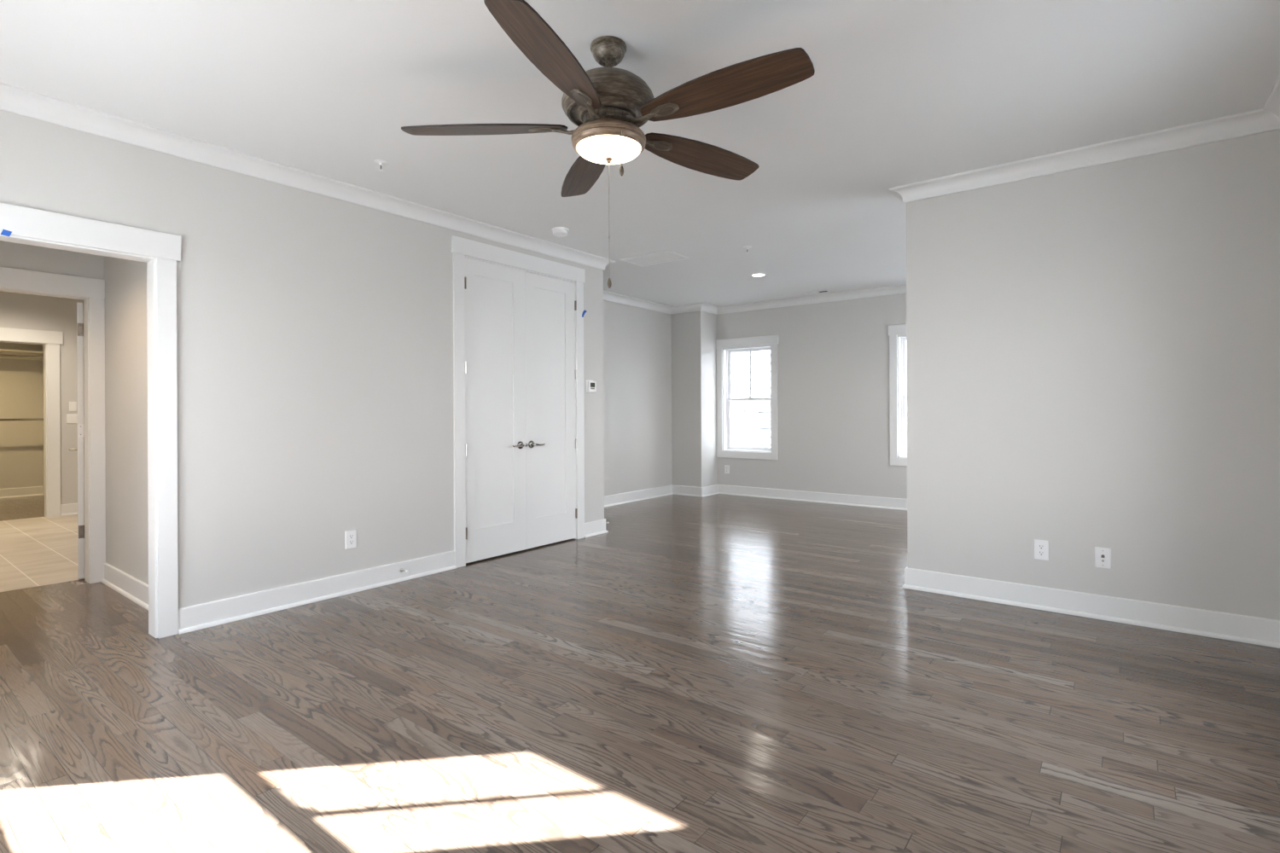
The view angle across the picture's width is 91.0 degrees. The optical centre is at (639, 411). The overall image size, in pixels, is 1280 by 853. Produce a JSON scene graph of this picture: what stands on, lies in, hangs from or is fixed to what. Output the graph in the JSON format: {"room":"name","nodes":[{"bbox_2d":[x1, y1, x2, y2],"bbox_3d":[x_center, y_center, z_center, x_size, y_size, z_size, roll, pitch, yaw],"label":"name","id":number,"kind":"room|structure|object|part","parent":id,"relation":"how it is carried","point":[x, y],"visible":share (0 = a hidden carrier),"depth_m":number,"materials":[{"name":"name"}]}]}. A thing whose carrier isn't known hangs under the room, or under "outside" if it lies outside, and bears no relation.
{"room":"empty bedroom","nodes":[
{"label":"empty bedroom","id":0,"kind":"room"},
{"bbox_2d":[0,342,42,488],"bbox_3d":[-9.735,-0.109,8.599,0.120,2.744,2.520,0,0,38],"label":"wall","id":1,"kind":"structure","parent":0,"point":[20,380],"depth_m":9.28,"materials":[{"name":"beige paint"}]},
{"bbox_2d":[0,486,43,499],"bbox_3d":[-9.670,1.195,8.553,0.029,0.136,2.280,0,0,38],"label":"baseboard","id":2,"kind":"structure","parent":1,"relation":"attached to","point":[37,491],"depth_m":9.27,"materials":[{"name":"white paint"}]},
{"bbox_2d":[0,349,43,360],"bbox_3d":[-9.548,-0.821,8.452,0.360,0.107,2.280,0,0,38],"label":"closet shelf","id":3,"kind":"object","parent":1,"relation":"attached to","point":[2,351],"visible":0.67,"depth_m":9.19,"materials":[{"name":"white wood"}]},
{"bbox_2d":[0,290,83,504],"bbox_3d":[-7.647,-0.118,6.722,0.120,2.744,4.100,0,0,38],"label":"wall","id":4,"kind":"structure","parent":0,"point":[17,311],"depth_m":7.55,"materials":[{"name":"beige paint"}]},
{"bbox_2d":[0,327,63,517],"bbox_3d":[-7.332,0.150,7.109,0.144,2.204,1.189,0,0,38],"label":"door frame","id":5,"kind":"structure","parent":4,"relation":"attached to","point":[51,340],"depth_m":7.46,"materials":[{"name":"white paint"}]},
{"bbox_2d":[60,503,77,516],"bbox_3d":[-6.666,1.181,7.864,0.029,0.136,0.861,0,0,38],"label":"baseboard","id":6,"kind":"structure","parent":4,"relation":"attached to","point":[71,509],"depth_m":7.58,"materials":[{"name":"white paint"}]},
{"bbox_2d":[66,413,77,423],"bbox_3d":[-6.871,0.087,7.620,0.010,0.114,0.117,0,0,38],"label":"light switch","id":7,"kind":"object","parent":4,"relation":"attached to","point":[71,418],"visible":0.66,"depth_m":7.61,"materials":[{"name":"white plastic"}]},
{"bbox_2d":[69,401,76,411],"bbox_3d":[-6.871,-0.062,7.620,0.010,0.114,0.071,0,0,38],"label":"light switch","id":8,"kind":"object","parent":4,"relation":"attached to","point":[72,405],"visible":1,"depth_m":7.62,"materials":[{"name":"white plastic"}]},
{"bbox_2d":[42,344,44,495],"bbox_3d":[-7.894,-0.117,8.694,2.680,2.744,0.120,0,0,38],"label":"wall","id":9,"kind":"structure","parent":0,"point":[43,345],"depth_m":9.44,"materials":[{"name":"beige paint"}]},
{"bbox_2d":[0,240,104,279],"bbox_3d":[-3.989,-0.134,4.587,0.120,2.744,3.010,0,0,38],"label":"wall","id":10,"kind":"structure","parent":0,"point":[13,255],"depth_m":4.36,"materials":[{"name":"beige paint"}]},
{"bbox_2d":[0,267,105,583],"bbox_3d":[-4.254,0.141,4.223,0.144,2.195,1.004,0,0,38],"label":"door frame","id":11,"kind":"structure","parent":10,"relation":"attached to","point":[91,291],"depth_m":4.53,"materials":[{"name":"white paint"}]},
{"bbox_2d":[69,302,84,578],"bbox_3d":[-4.356,0.214,4.905,0.165,2.020,0.810,0,0,-41],"label":"door","id":12,"kind":"structure","parent":10,"relation":"in","point":[80,449],"depth_m":4.61,"materials":[{"name":"white paint"}]},
{"bbox_2d":[104,256,148,584],"bbox_3d":[-3.235,-0.138,4.147,1.611,2.744,0.120,0,0,38],"label":"wall","id":13,"kind":"structure","parent":0,"point":[125,280],"depth_m":4.25,"materials":[{"name":"beige paint"}]},
{"bbox_2d":[100,563,148,610],"bbox_3d":[-3.267,1.166,4.082,1.591,0.136,0.029,0,0,38],"label":"baseboard","id":14,"kind":"structure","parent":13,"relation":"attached to","point":[124,584],"depth_m":4.21,"materials":[{"name":"white paint"}]},
{"bbox_2d":[0,109,604,608],"bbox_3d":[-1.977,-0.143,4.361,0.120,2.744,5.110,0,0,38],"label":"wall","id":15,"kind":"structure","parent":0,"point":[315,331],"depth_m":3.96,"materials":[{"name":"beige paint"}]},
{"bbox_2d":[0,229,11,236],"bbox_3d":[-2.966,-0.836,2.944,0.001,0.030,0.039,0,0,38],"label":"tape","id":16,"kind":"object","parent":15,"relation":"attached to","point":[4,232],"visible":1,"depth_m":2.94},
{"bbox_2d":[0,203,180,639],"bbox_3d":[-3.034,0.130,2.970,0.144,2.206,1.424,0,0,38],"label":"door frame","id":17,"kind":"structure","parent":15,"relation":"attached to","point":[28,226],"depth_m":3.42,"materials":[{"name":"white paint"}]},
{"bbox_2d":[0,81,615,270],"bbox_3d":[-1.873,-1.468,4.332,0.088,0.095,5.198,0,0,38],"label":"trim","id":18,"kind":"structure","parent":15,"relation":"attached to","point":[13,99],"depth_m":3.75,"materials":[{"name":"white paint"}]},
{"bbox_2d":[178,550,456,634],"bbox_3d":[-2.001,1.161,4.200,0.029,0.136,1.819,0,0,38],"label":"baseboard","id":19,"kind":"structure","parent":15,"relation":"attached to","point":[224,611],"depth_m":4.01,"materials":[{"name":"white paint"}]},
{"bbox_2d":[344,529,356,549],"bbox_3d":[-1.961,0.869,4.270,0.009,0.120,0.079,0,0,38],"label":"electrical outlet","id":20,"kind":"object","parent":15,"relation":"attached to","point":[350,536],"visible":1,"depth_m":4.27,"materials":[{"name":"white plastic"}]},
{"bbox_2d":[464,257,527,563],"bbox_3d":[-1.189,-0.010,5.260,0.096,2.442,0.652,0,0,38],"label":"door","id":21,"kind":"structure","parent":15,"relation":"in","point":[495,294],"depth_m":5.26,"materials":[{"name":"white paint"}]},
{"bbox_3d":[-1.048,0.295,5.402,0.050,0.024,0.134,0,0,38],"label":"lever","id":22,"kind":"part","parent":21,"relation":"part of","materials":[{"name":"silver metal"}]},
{"bbox_3d":[-1.037,0.294,5.465,0.014,0.066,0.066,0,0,38],"label":"handle","id":23,"kind":"part","parent":21,"relation":"part of","materials":[{"name":"silver metal"}]},
{"bbox_2d":[450,235,584,568],"bbox_3d":[-1.048,-0.075,5.544,0.144,2.600,1.516,0,0,38],"label":"door frame","id":24,"kind":"structure","parent":15,"relation":"attached to","point":[461,248],"depth_m":5.08,"materials":[{"name":"white paint"}]},
{"bbox_2d":[524,271,577,549],"bbox_3d":[-0.799,-0.010,5.765,0.096,2.439,0.630,0,0,38],"label":"door","id":25,"kind":"structure","parent":15,"relation":"in","point":[550,305],"depth_m":5.78,"materials":[{"name":"white paint"}]},
{"bbox_3d":[-0.959,0.292,5.566,0.014,0.066,0.066,0,0,38],"label":"handle","id":26,"kind":"part","parent":25,"relation":"part of","materials":[{"name":"silver metal"}]},
{"bbox_3d":[-0.901,0.293,5.593,0.050,0.024,0.134,0,0,38],"label":"lever","id":27,"kind":"part","parent":25,"relation":"part of","materials":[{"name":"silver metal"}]},
{"bbox_2d":[586,379,596,392],"bbox_3d":[-0.479,-0.249,6.182,0.028,0.117,0.124,0,0,38],"label":"thermostat","id":28,"kind":"object","parent":15,"relation":"attached to","point":[590,385],"visible":1,"depth_m":6.17,"materials":[{"name":"white plastic"}]},
{"bbox_2d":[584,518,608,537],"bbox_3d":[-0.437,1.154,6.227,0.029,0.136,0.340,0,0,38],"label":"baseboard","id":29,"kind":"structure","parent":15,"relation":"attached to","point":[593,528],"depth_m":6.22,"materials":[{"name":"white paint"}]},
{"bbox_2d":[603,300,672,496],"bbox_3d":[-0.244,-0.151,8.439,0.120,2.744,3.464,0,0,38],"label":"wall","id":30,"kind":"structure","parent":0,"point":[637,341],"depth_m":8.60,"materials":[{"name":"beige paint"}]},
{"bbox_2d":[603,290,672,314],"bbox_3d":[-0.365,-1.475,8.120,0.088,0.095,2.818,0,0,38],"label":"trim","id":31,"kind":"structure","parent":30,"relation":"attached to","point":[608,296],"depth_m":8.54,"materials":[{"name":"white paint"}]},
{"bbox_2d":[604,484,672,507],"bbox_3d":[-0.377,1.154,8.138,0.029,0.136,2.818,0,0,38],"label":"baseboard","id":32,"kind":"structure","parent":30,"relation":"attached to","point":[612,500],"depth_m":8.57,"materials":[{"name":"white paint"}]},
{"bbox_2d":[671,302,703,314],"bbox_3d":[0.671,-1.480,9.045,0.598,0.095,0.088,0,0,38],"label":"trim","id":33,"kind":"structure","parent":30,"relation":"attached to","point":[693,307],"depth_m":9.05,"materials":[{"name":"white paint"}]},
{"bbox_2d":[0,494,1279,852],"bbox_3d":[-2.715,1.306,6.435,13.869,0.152,9.664,0,0,38],"label":"floor","id":34,"kind":"structure","parent":0,"point":[718,673],"depth_m":2.55,"materials":[{"name":"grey wood"}]},
{"bbox_2d":[671,310,717,487],"bbox_3d":[0.866,-0.156,9.362,0.510,2.744,0.646,0,0,38],"label":"wall pier","id":35,"kind":"object","parent":34,"relation":"on","point":[694,334],"visible":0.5,"depth_m":9.11,"materials":[{"name":"beige paint"}]},
{"bbox_2d":[672,484,702,497],"bbox_3d":[0.677,1.149,9.086,0.539,0.136,0.029,0,0,38],"label":"baseboard","id":36,"kind":"object","parent":35,"relation":"attached to","point":[677,490],"visible":1,"depth_m":9.08,"materials":[{"name":"white paint"}]},
{"bbox_2d":[0,0,1279,307],"bbox_3d":[0.315,-1.625,4.649,6.869,0.200,8.774,0,0,38],"label":"ceiling","id":37,"kind":"structure","parent":0,"point":[898,92],"depth_m":3.01,"materials":[{"name":"white paint"}]},
{"bbox_2d":[373,158,388,171],"bbox_3d":[-1.572,-1.490,3.818,0.080,0.055,0.080,0,0,38],"label":"sprinkler","id":38,"kind":"object","parent":37,"relation":"attached to","point":[381,162],"visible":1,"depth_m":3.81,"materials":[{"name":"white plastic"}]},
{"bbox_2d":[551,226,569,237],"bbox_3d":[-0.666,-1.496,5.259,0.144,0.051,0.144,0,0,38],"label":"smoke detector","id":39,"kind":"object","parent":37,"relation":"attached to","point":[557,231],"visible":1,"depth_m":5.21,"materials":[{"name":"white plastic"}]},
{"bbox_2d":[401,0,814,288],"bbox_3d":[-0.071,-1.019,2.587,1.589,1.010,1.667,0,0,38],"label":"ceiling fan","id":40,"kind":"object","parent":37,"relation":"hanging from","point":[608,105],"visible":1,"depth_m":2.47,"materials":[{"name":"brown wood"}]},
{"bbox_3d":[-0.647,-1.184,2.640,0.690,0.008,0.187,0,13,2],"label":"blade","id":41,"kind":"part","parent":40,"relation":"part of","materials":[{"name":"brown wood"}]},
{"bbox_3d":[-0.290,-1.186,2.130,0.187,0.008,0.690,13,4,18],"label":"blade","id":42,"kind":"part","parent":40,"relation":"part of","materials":[{"name":"brown wood"}]},
{"bbox_3d":[-0.289,-1.181,2.628,0.148,0.042,0.050,0,13,2],"label":"bracket arm","id":43,"kind":"part","parent":40,"relation":"part of","materials":[{"name":"brown metal"}]},
{"bbox_3d":[-0.272,-1.186,3.118,0.187,0.008,0.690,-14,4,-16],"label":"blade","id":44,"kind":"part","parent":40,"relation":"part of","materials":[{"name":"brown wood"}]},
{"bbox_3d":[-0.180,-1.181,2.470,0.050,0.042,0.148,13,4,18],"label":"bracket arm","id":45,"kind":"part","parent":40,"relation":"part of","materials":[{"name":"brown metal"}]},
{"bbox_3d":[-0.130,-1.083,2.621,0.269,0.057,0.269,0,0,38],"label":"lamp shade","id":46,"kind":"part","parent":40,"relation":"part of","materials":[{"name":"white glass"}]},
{"bbox_3d":[-0.128,-0.797,2.621,0.006,0.485,0.006,0,0,38],"label":"pull chain","id":47,"kind":"part","parent":40,"relation":"part of","materials":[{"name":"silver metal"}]},
{"bbox_3d":[-0.072,-1.042,2.482,0.002,0.145,0.003,0,0,38],"label":"pull chain","id":48,"kind":"part","parent":40,"relation":"part of","materials":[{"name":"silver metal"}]},
{"bbox_3d":[0.000,-1.182,2.530,0.148,0.042,0.050,0,-13,35],"label":"bracket arm","id":49,"kind":"part","parent":40,"relation":"part of","materials":[{"name":"brown metal"}]},
{"bbox_3d":[-0.003,-1.182,2.717,0.148,0.042,0.050,0,-13,-37],"label":"bracket arm","id":50,"kind":"part","parent":40,"relation":"part of","materials":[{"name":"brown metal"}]},
{"bbox_3d":[0.281,-1.188,2.935,0.690,0.008,0.187,0,-13,-37],"label":"blade","id":51,"kind":"part","parent":40,"relation":"part of","materials":[{"name":"brown wood"}]},
{"bbox_3d":[0.295,-1.188,2.327,0.690,0.008,0.187,0,-13,35],"label":"blade","id":52,"kind":"part","parent":40,"relation":"part of","materials":[{"name":"brown wood"}]},
{"bbox_2d":[619,250,688,267],"bbox_3d":[0.140,-1.521,6.266,0.584,0.008,0.380,0,0,38],"label":"access panel","id":53,"kind":"object","parent":37,"relation":"in","point":[666,256],"visible":1,"depth_m":6.25,"materials":[{"name":"white paint"}]},
{"bbox_2d":[743,245,751,253],"bbox_3d":[0.997,-1.501,5.838,0.080,0.055,0.080,0,0,38],"label":"sprinkler","id":54,"kind":"object","parent":37,"relation":"attached to","point":[747,247],"visible":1,"depth_m":5.83,"materials":[{"name":"white plastic"}]},
{"bbox_2d":[750,273,766,277],"bbox_3d":[1.325,-1.526,7.037,0.170,0.008,0.170,0,0,38],"label":"recessed light","id":55,"kind":"object","parent":37,"relation":"in","point":[756,275],"visible":1,"depth_m":7.02,"materials":[{"name":"white plastic"}]},
{"bbox_2d":[802,290,831,295],"bbox_3d":[2.275,-1.530,8.079,0.330,0.009,0.150,0,0,38],"label":"ceiling vent","id":56,"kind":"object","parent":37,"relation":"in","point":[821,291],"visible":1,"depth_m":8.08,"materials":[{"name":"white plastic"}]},
{"bbox_2d":[716,293,907,499],"bbox_3d":[3.432,-0.167,7.664,5.628,2.744,0.200,0,0,38],"label":"wall","id":57,"kind":"structure","parent":0,"point":[834,406],"depth_m":8.26,"materials":[{"name":"beige paint"}]},
{"bbox_2d":[701,484,718,497],"bbox_3d":[1.015,1.147,9.107,0.029,0.136,0.474,0,0,38],"label":"baseboard","id":58,"kind":"structure","parent":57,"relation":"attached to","point":[712,490],"depth_m":9.10,"materials":[{"name":"white paint"}]},
{"bbox_2d":[701,302,718,314],"bbox_3d":[1.009,-1.481,9.065,0.088,0.095,0.534,0,0,38],"label":"trim","id":59,"kind":"structure","parent":57,"relation":"attached to","point":[705,307],"depth_m":9.07,"materials":[{"name":"white paint"}]},
{"bbox_2d":[724,465,729,473],"bbox_3d":[1.272,0.848,9.202,0.079,0.120,0.009,0,0,38],"label":"electrical outlet","id":60,"kind":"object","parent":57,"relation":"attached to","point":[726,467],"visible":1,"depth_m":9.20,"materials":[{"name":"white plastic"}]},
{"bbox_2d":[715,335,778,459],"bbox_3d":[1.577,-0.192,9.074,0.996,1.730,0.214,0,0,38],"label":"window","id":61,"kind":"structure","parent":57,"relation":"in","point":[724,356],"depth_m":9.12,"materials":[{"name":"white paint"}]},
{"bbox_3d":[1.584,-0.173,9.083,0.784,1.503,0.190,0,0,38],"label":"frame","id":62,"kind":"part","parent":61,"relation":"part of","materials":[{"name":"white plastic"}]},
{"bbox_3d":[1.592,0.178,9.091,0.744,0.743,0.026,0,0,38],"label":"sash","id":63,"kind":"part","parent":61,"relation":"part of","materials":[{"name":"glass"}]},
{"bbox_3d":[1.607,-0.534,9.115,0.744,0.750,0.026,0,0,38],"label":"sash","id":64,"kind":"part","parent":61,"relation":"part of","materials":[{"name":"glass"}]},
{"bbox_2d":[716,284,906,314],"bbox_3d":[3.258,-1.491,7.611,5.428,0.095,0.088,0,0,38],"label":"trim","id":65,"kind":"structure","parent":57,"relation":"attached to","point":[897,289],"depth_m":8.33,"materials":[{"name":"white paint"}]},
{"bbox_2d":[717,484,907,510],"bbox_3d":[3.288,1.137,7.634,5.428,0.136,0.029,0,0,38],"label":"baseboard","id":66,"kind":"structure","parent":57,"relation":"attached to","point":[822,497],"depth_m":8.36,"materials":[{"name":"white paint"}]},
{"bbox_2d":[887,324,907,465],"bbox_3d":[3.531,-0.201,7.565,0.996,1.730,0.214,0,0,38],"label":"window","id":67,"kind":"structure","parent":57,"relation":"in","point":[898,395],"depth_m":7.76,"materials":[{"name":"white paint"}]},
{"bbox_3d":[3.538,-0.182,7.575,0.784,1.503,0.190,0,0,38],"label":"frame","id":68,"kind":"part","parent":67,"relation":"part of","materials":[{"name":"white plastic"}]},
{"bbox_3d":[3.561,-0.543,7.606,0.744,0.750,0.026,0,0,38],"label":"sash","id":69,"kind":"part","parent":67,"relation":"part of","materials":[{"name":"glass"}]},
{"bbox_3d":[3.546,0.170,7.583,0.744,0.743,0.026,0,0,38],"label":"sash","id":70,"kind":"part","parent":67,"relation":"part of","materials":[{"name":"glass"}]},
{"bbox_2d":[906,129,1279,620],"bbox_3d":[2.603,-0.164,3.817,1.839,2.744,0.130,0,0,38],"label":"wall","id":71,"kind":"structure","parent":0,"point":[1093,352],"depth_m":3.66,"materials":[{"name":"beige paint"}]},
{"bbox_2d":[890,190,906,204],"bbox_3d":[1.835,-1.485,4.406,0.088,0.095,0.307,0,0,38],"label":"trim","id":72,"kind":"structure","parent":71,"relation":"attached to","point":[897,194],"depth_m":4.40,"materials":[{"name":"white paint"}]},
{"bbox_2d":[1034,539,1049,560],"bbox_3d":[2.456,0.847,3.846,0.079,0.120,0.009,0,0,38],"label":"electrical outlet","id":73,"kind":"object","parent":71,"relation":"attached to","point":[1041,547],"visible":1,"depth_m":3.84,"materials":[{"name":"white plastic"}]},
{"bbox_2d":[1037,544,1044,549],"bbox_3d":[2.454,0.828,3.845,0.035,0.029,0.004,0,0,38],"label":"socket","id":74,"kind":"object","parent":73,"relation":"attached to","point":[1039,546],"depth_m":3.84,"materials":[{"name":"white plastic"}]},
{"bbox_2d":[1037,550,1044,555],"bbox_3d":[2.454,0.867,3.845,0.035,0.029,0.004,0,0,38],"label":"socket","id":75,"kind":"object","parent":73,"relation":"attached to","point":[1039,552],"depth_m":3.85,"materials":[{"name":"white plastic"}]},
{"bbox_2d":[889,108,1279,203],"bbox_3d":[2.496,-1.488,3.757,1.928,0.095,0.088,0,0,38],"label":"trim","id":76,"kind":"structure","parent":71,"relation":"attached to","point":[1257,121],"depth_m":3.63,"materials":[{"name":"white paint"}]},
{"bbox_2d":[901,568,1279,648],"bbox_3d":[2.549,1.141,3.763,1.868,0.136,0.029,0,0,38],"label":"baseboard","id":77,"kind":"structure","parent":71,"relation":"attached to","point":[1262,631],"depth_m":3.64,"materials":[{"name":"white paint"}]},
{"bbox_2d":[1094,546,1111,569],"bbox_3d":[2.693,0.853,3.659,0.077,0.118,0.016,0,0,38],"label":"cable plate","id":78,"kind":"object","parent":71,"relation":"attached to","point":[1102,555],"visible":1,"depth_m":3.66,"materials":[{"name":"white plastic"}]},
{"bbox_3d":[2.900,-0.165,2.532,0.200,2.744,8.574,0,0,38],"label":"wall","id":79,"kind":"structure","parent":0,"visible":0},
{"bbox_2d":[1263,73,1279,119],"bbox_3d":[1.767,-1.484,1.308,0.088,0.095,4.858,0,0,38],"label":"trim","id":80,"kind":"structure","parent":79,"relation":"attached to","point":[1272,105],"depth_m":3.08,"materials":[{"name":"white paint"}]},
{"bbox_3d":[-9.360,-0.111,6.794,2.680,2.744,0.120,0,0,38],"label":"closet","id":81,"kind":"object","parent":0,"visible":0},
{"bbox_2d":[0,354,43,358],"bbox_3d":[-9.469,-0.793,8.391,0.060,0.060,2.280,0,0,38],"label":"clothes rod","id":82,"kind":"object","parent":81,"relation":"attached to","point":[1,355],"visible":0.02,"depth_m":9.07,"materials":[{"name":"silver metal"}]},
{"bbox_2d":[0,418,43,420],"bbox_3d":[-9.465,0.121,8.391,0.060,0.060,2.280,0,0,38],"label":"clothes rod","id":83,"kind":"object","parent":81,"relation":"attached to","point":[34,419],"visible":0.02,"depth_m":9.09,"materials":[{"name":"silver metal"}]},
{"label":"outside","id":84,"kind":"structure","parent":0,"visible":0},
{"bbox_3d":[0.008,1.845,0.000,120.000,0.250,120.000,0,0,38],"label":"ground","id":85,"kind":"structure","parent":84,"visible":0},
{"bbox_2d":[730,349,907,452],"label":"window","id":86,"kind":"structure","parent":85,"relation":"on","point":[750,421],"depth_m":13.28,"materials":[{"name":"glass"}]},
{"bbox_3d":[2.090,0.270,13.479,0.168,0.614,0.004,0,0,38],"label":"pane","id":87,"kind":"part","parent":86,"relation":"part of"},
{"bbox_3d":[-0.055,0.800,15.152,6.392,1.840,0.019,0,0,38],"label":"bay panel","id":88,"kind":"part","parent":86,"relation":"part of","materials":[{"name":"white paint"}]},
{"bbox_3d":[2.270,0.269,13.340,0.168,0.614,0.004,0,0,38],"label":"pane","id":89,"kind":"part","parent":86,"relation":"part of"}
]}

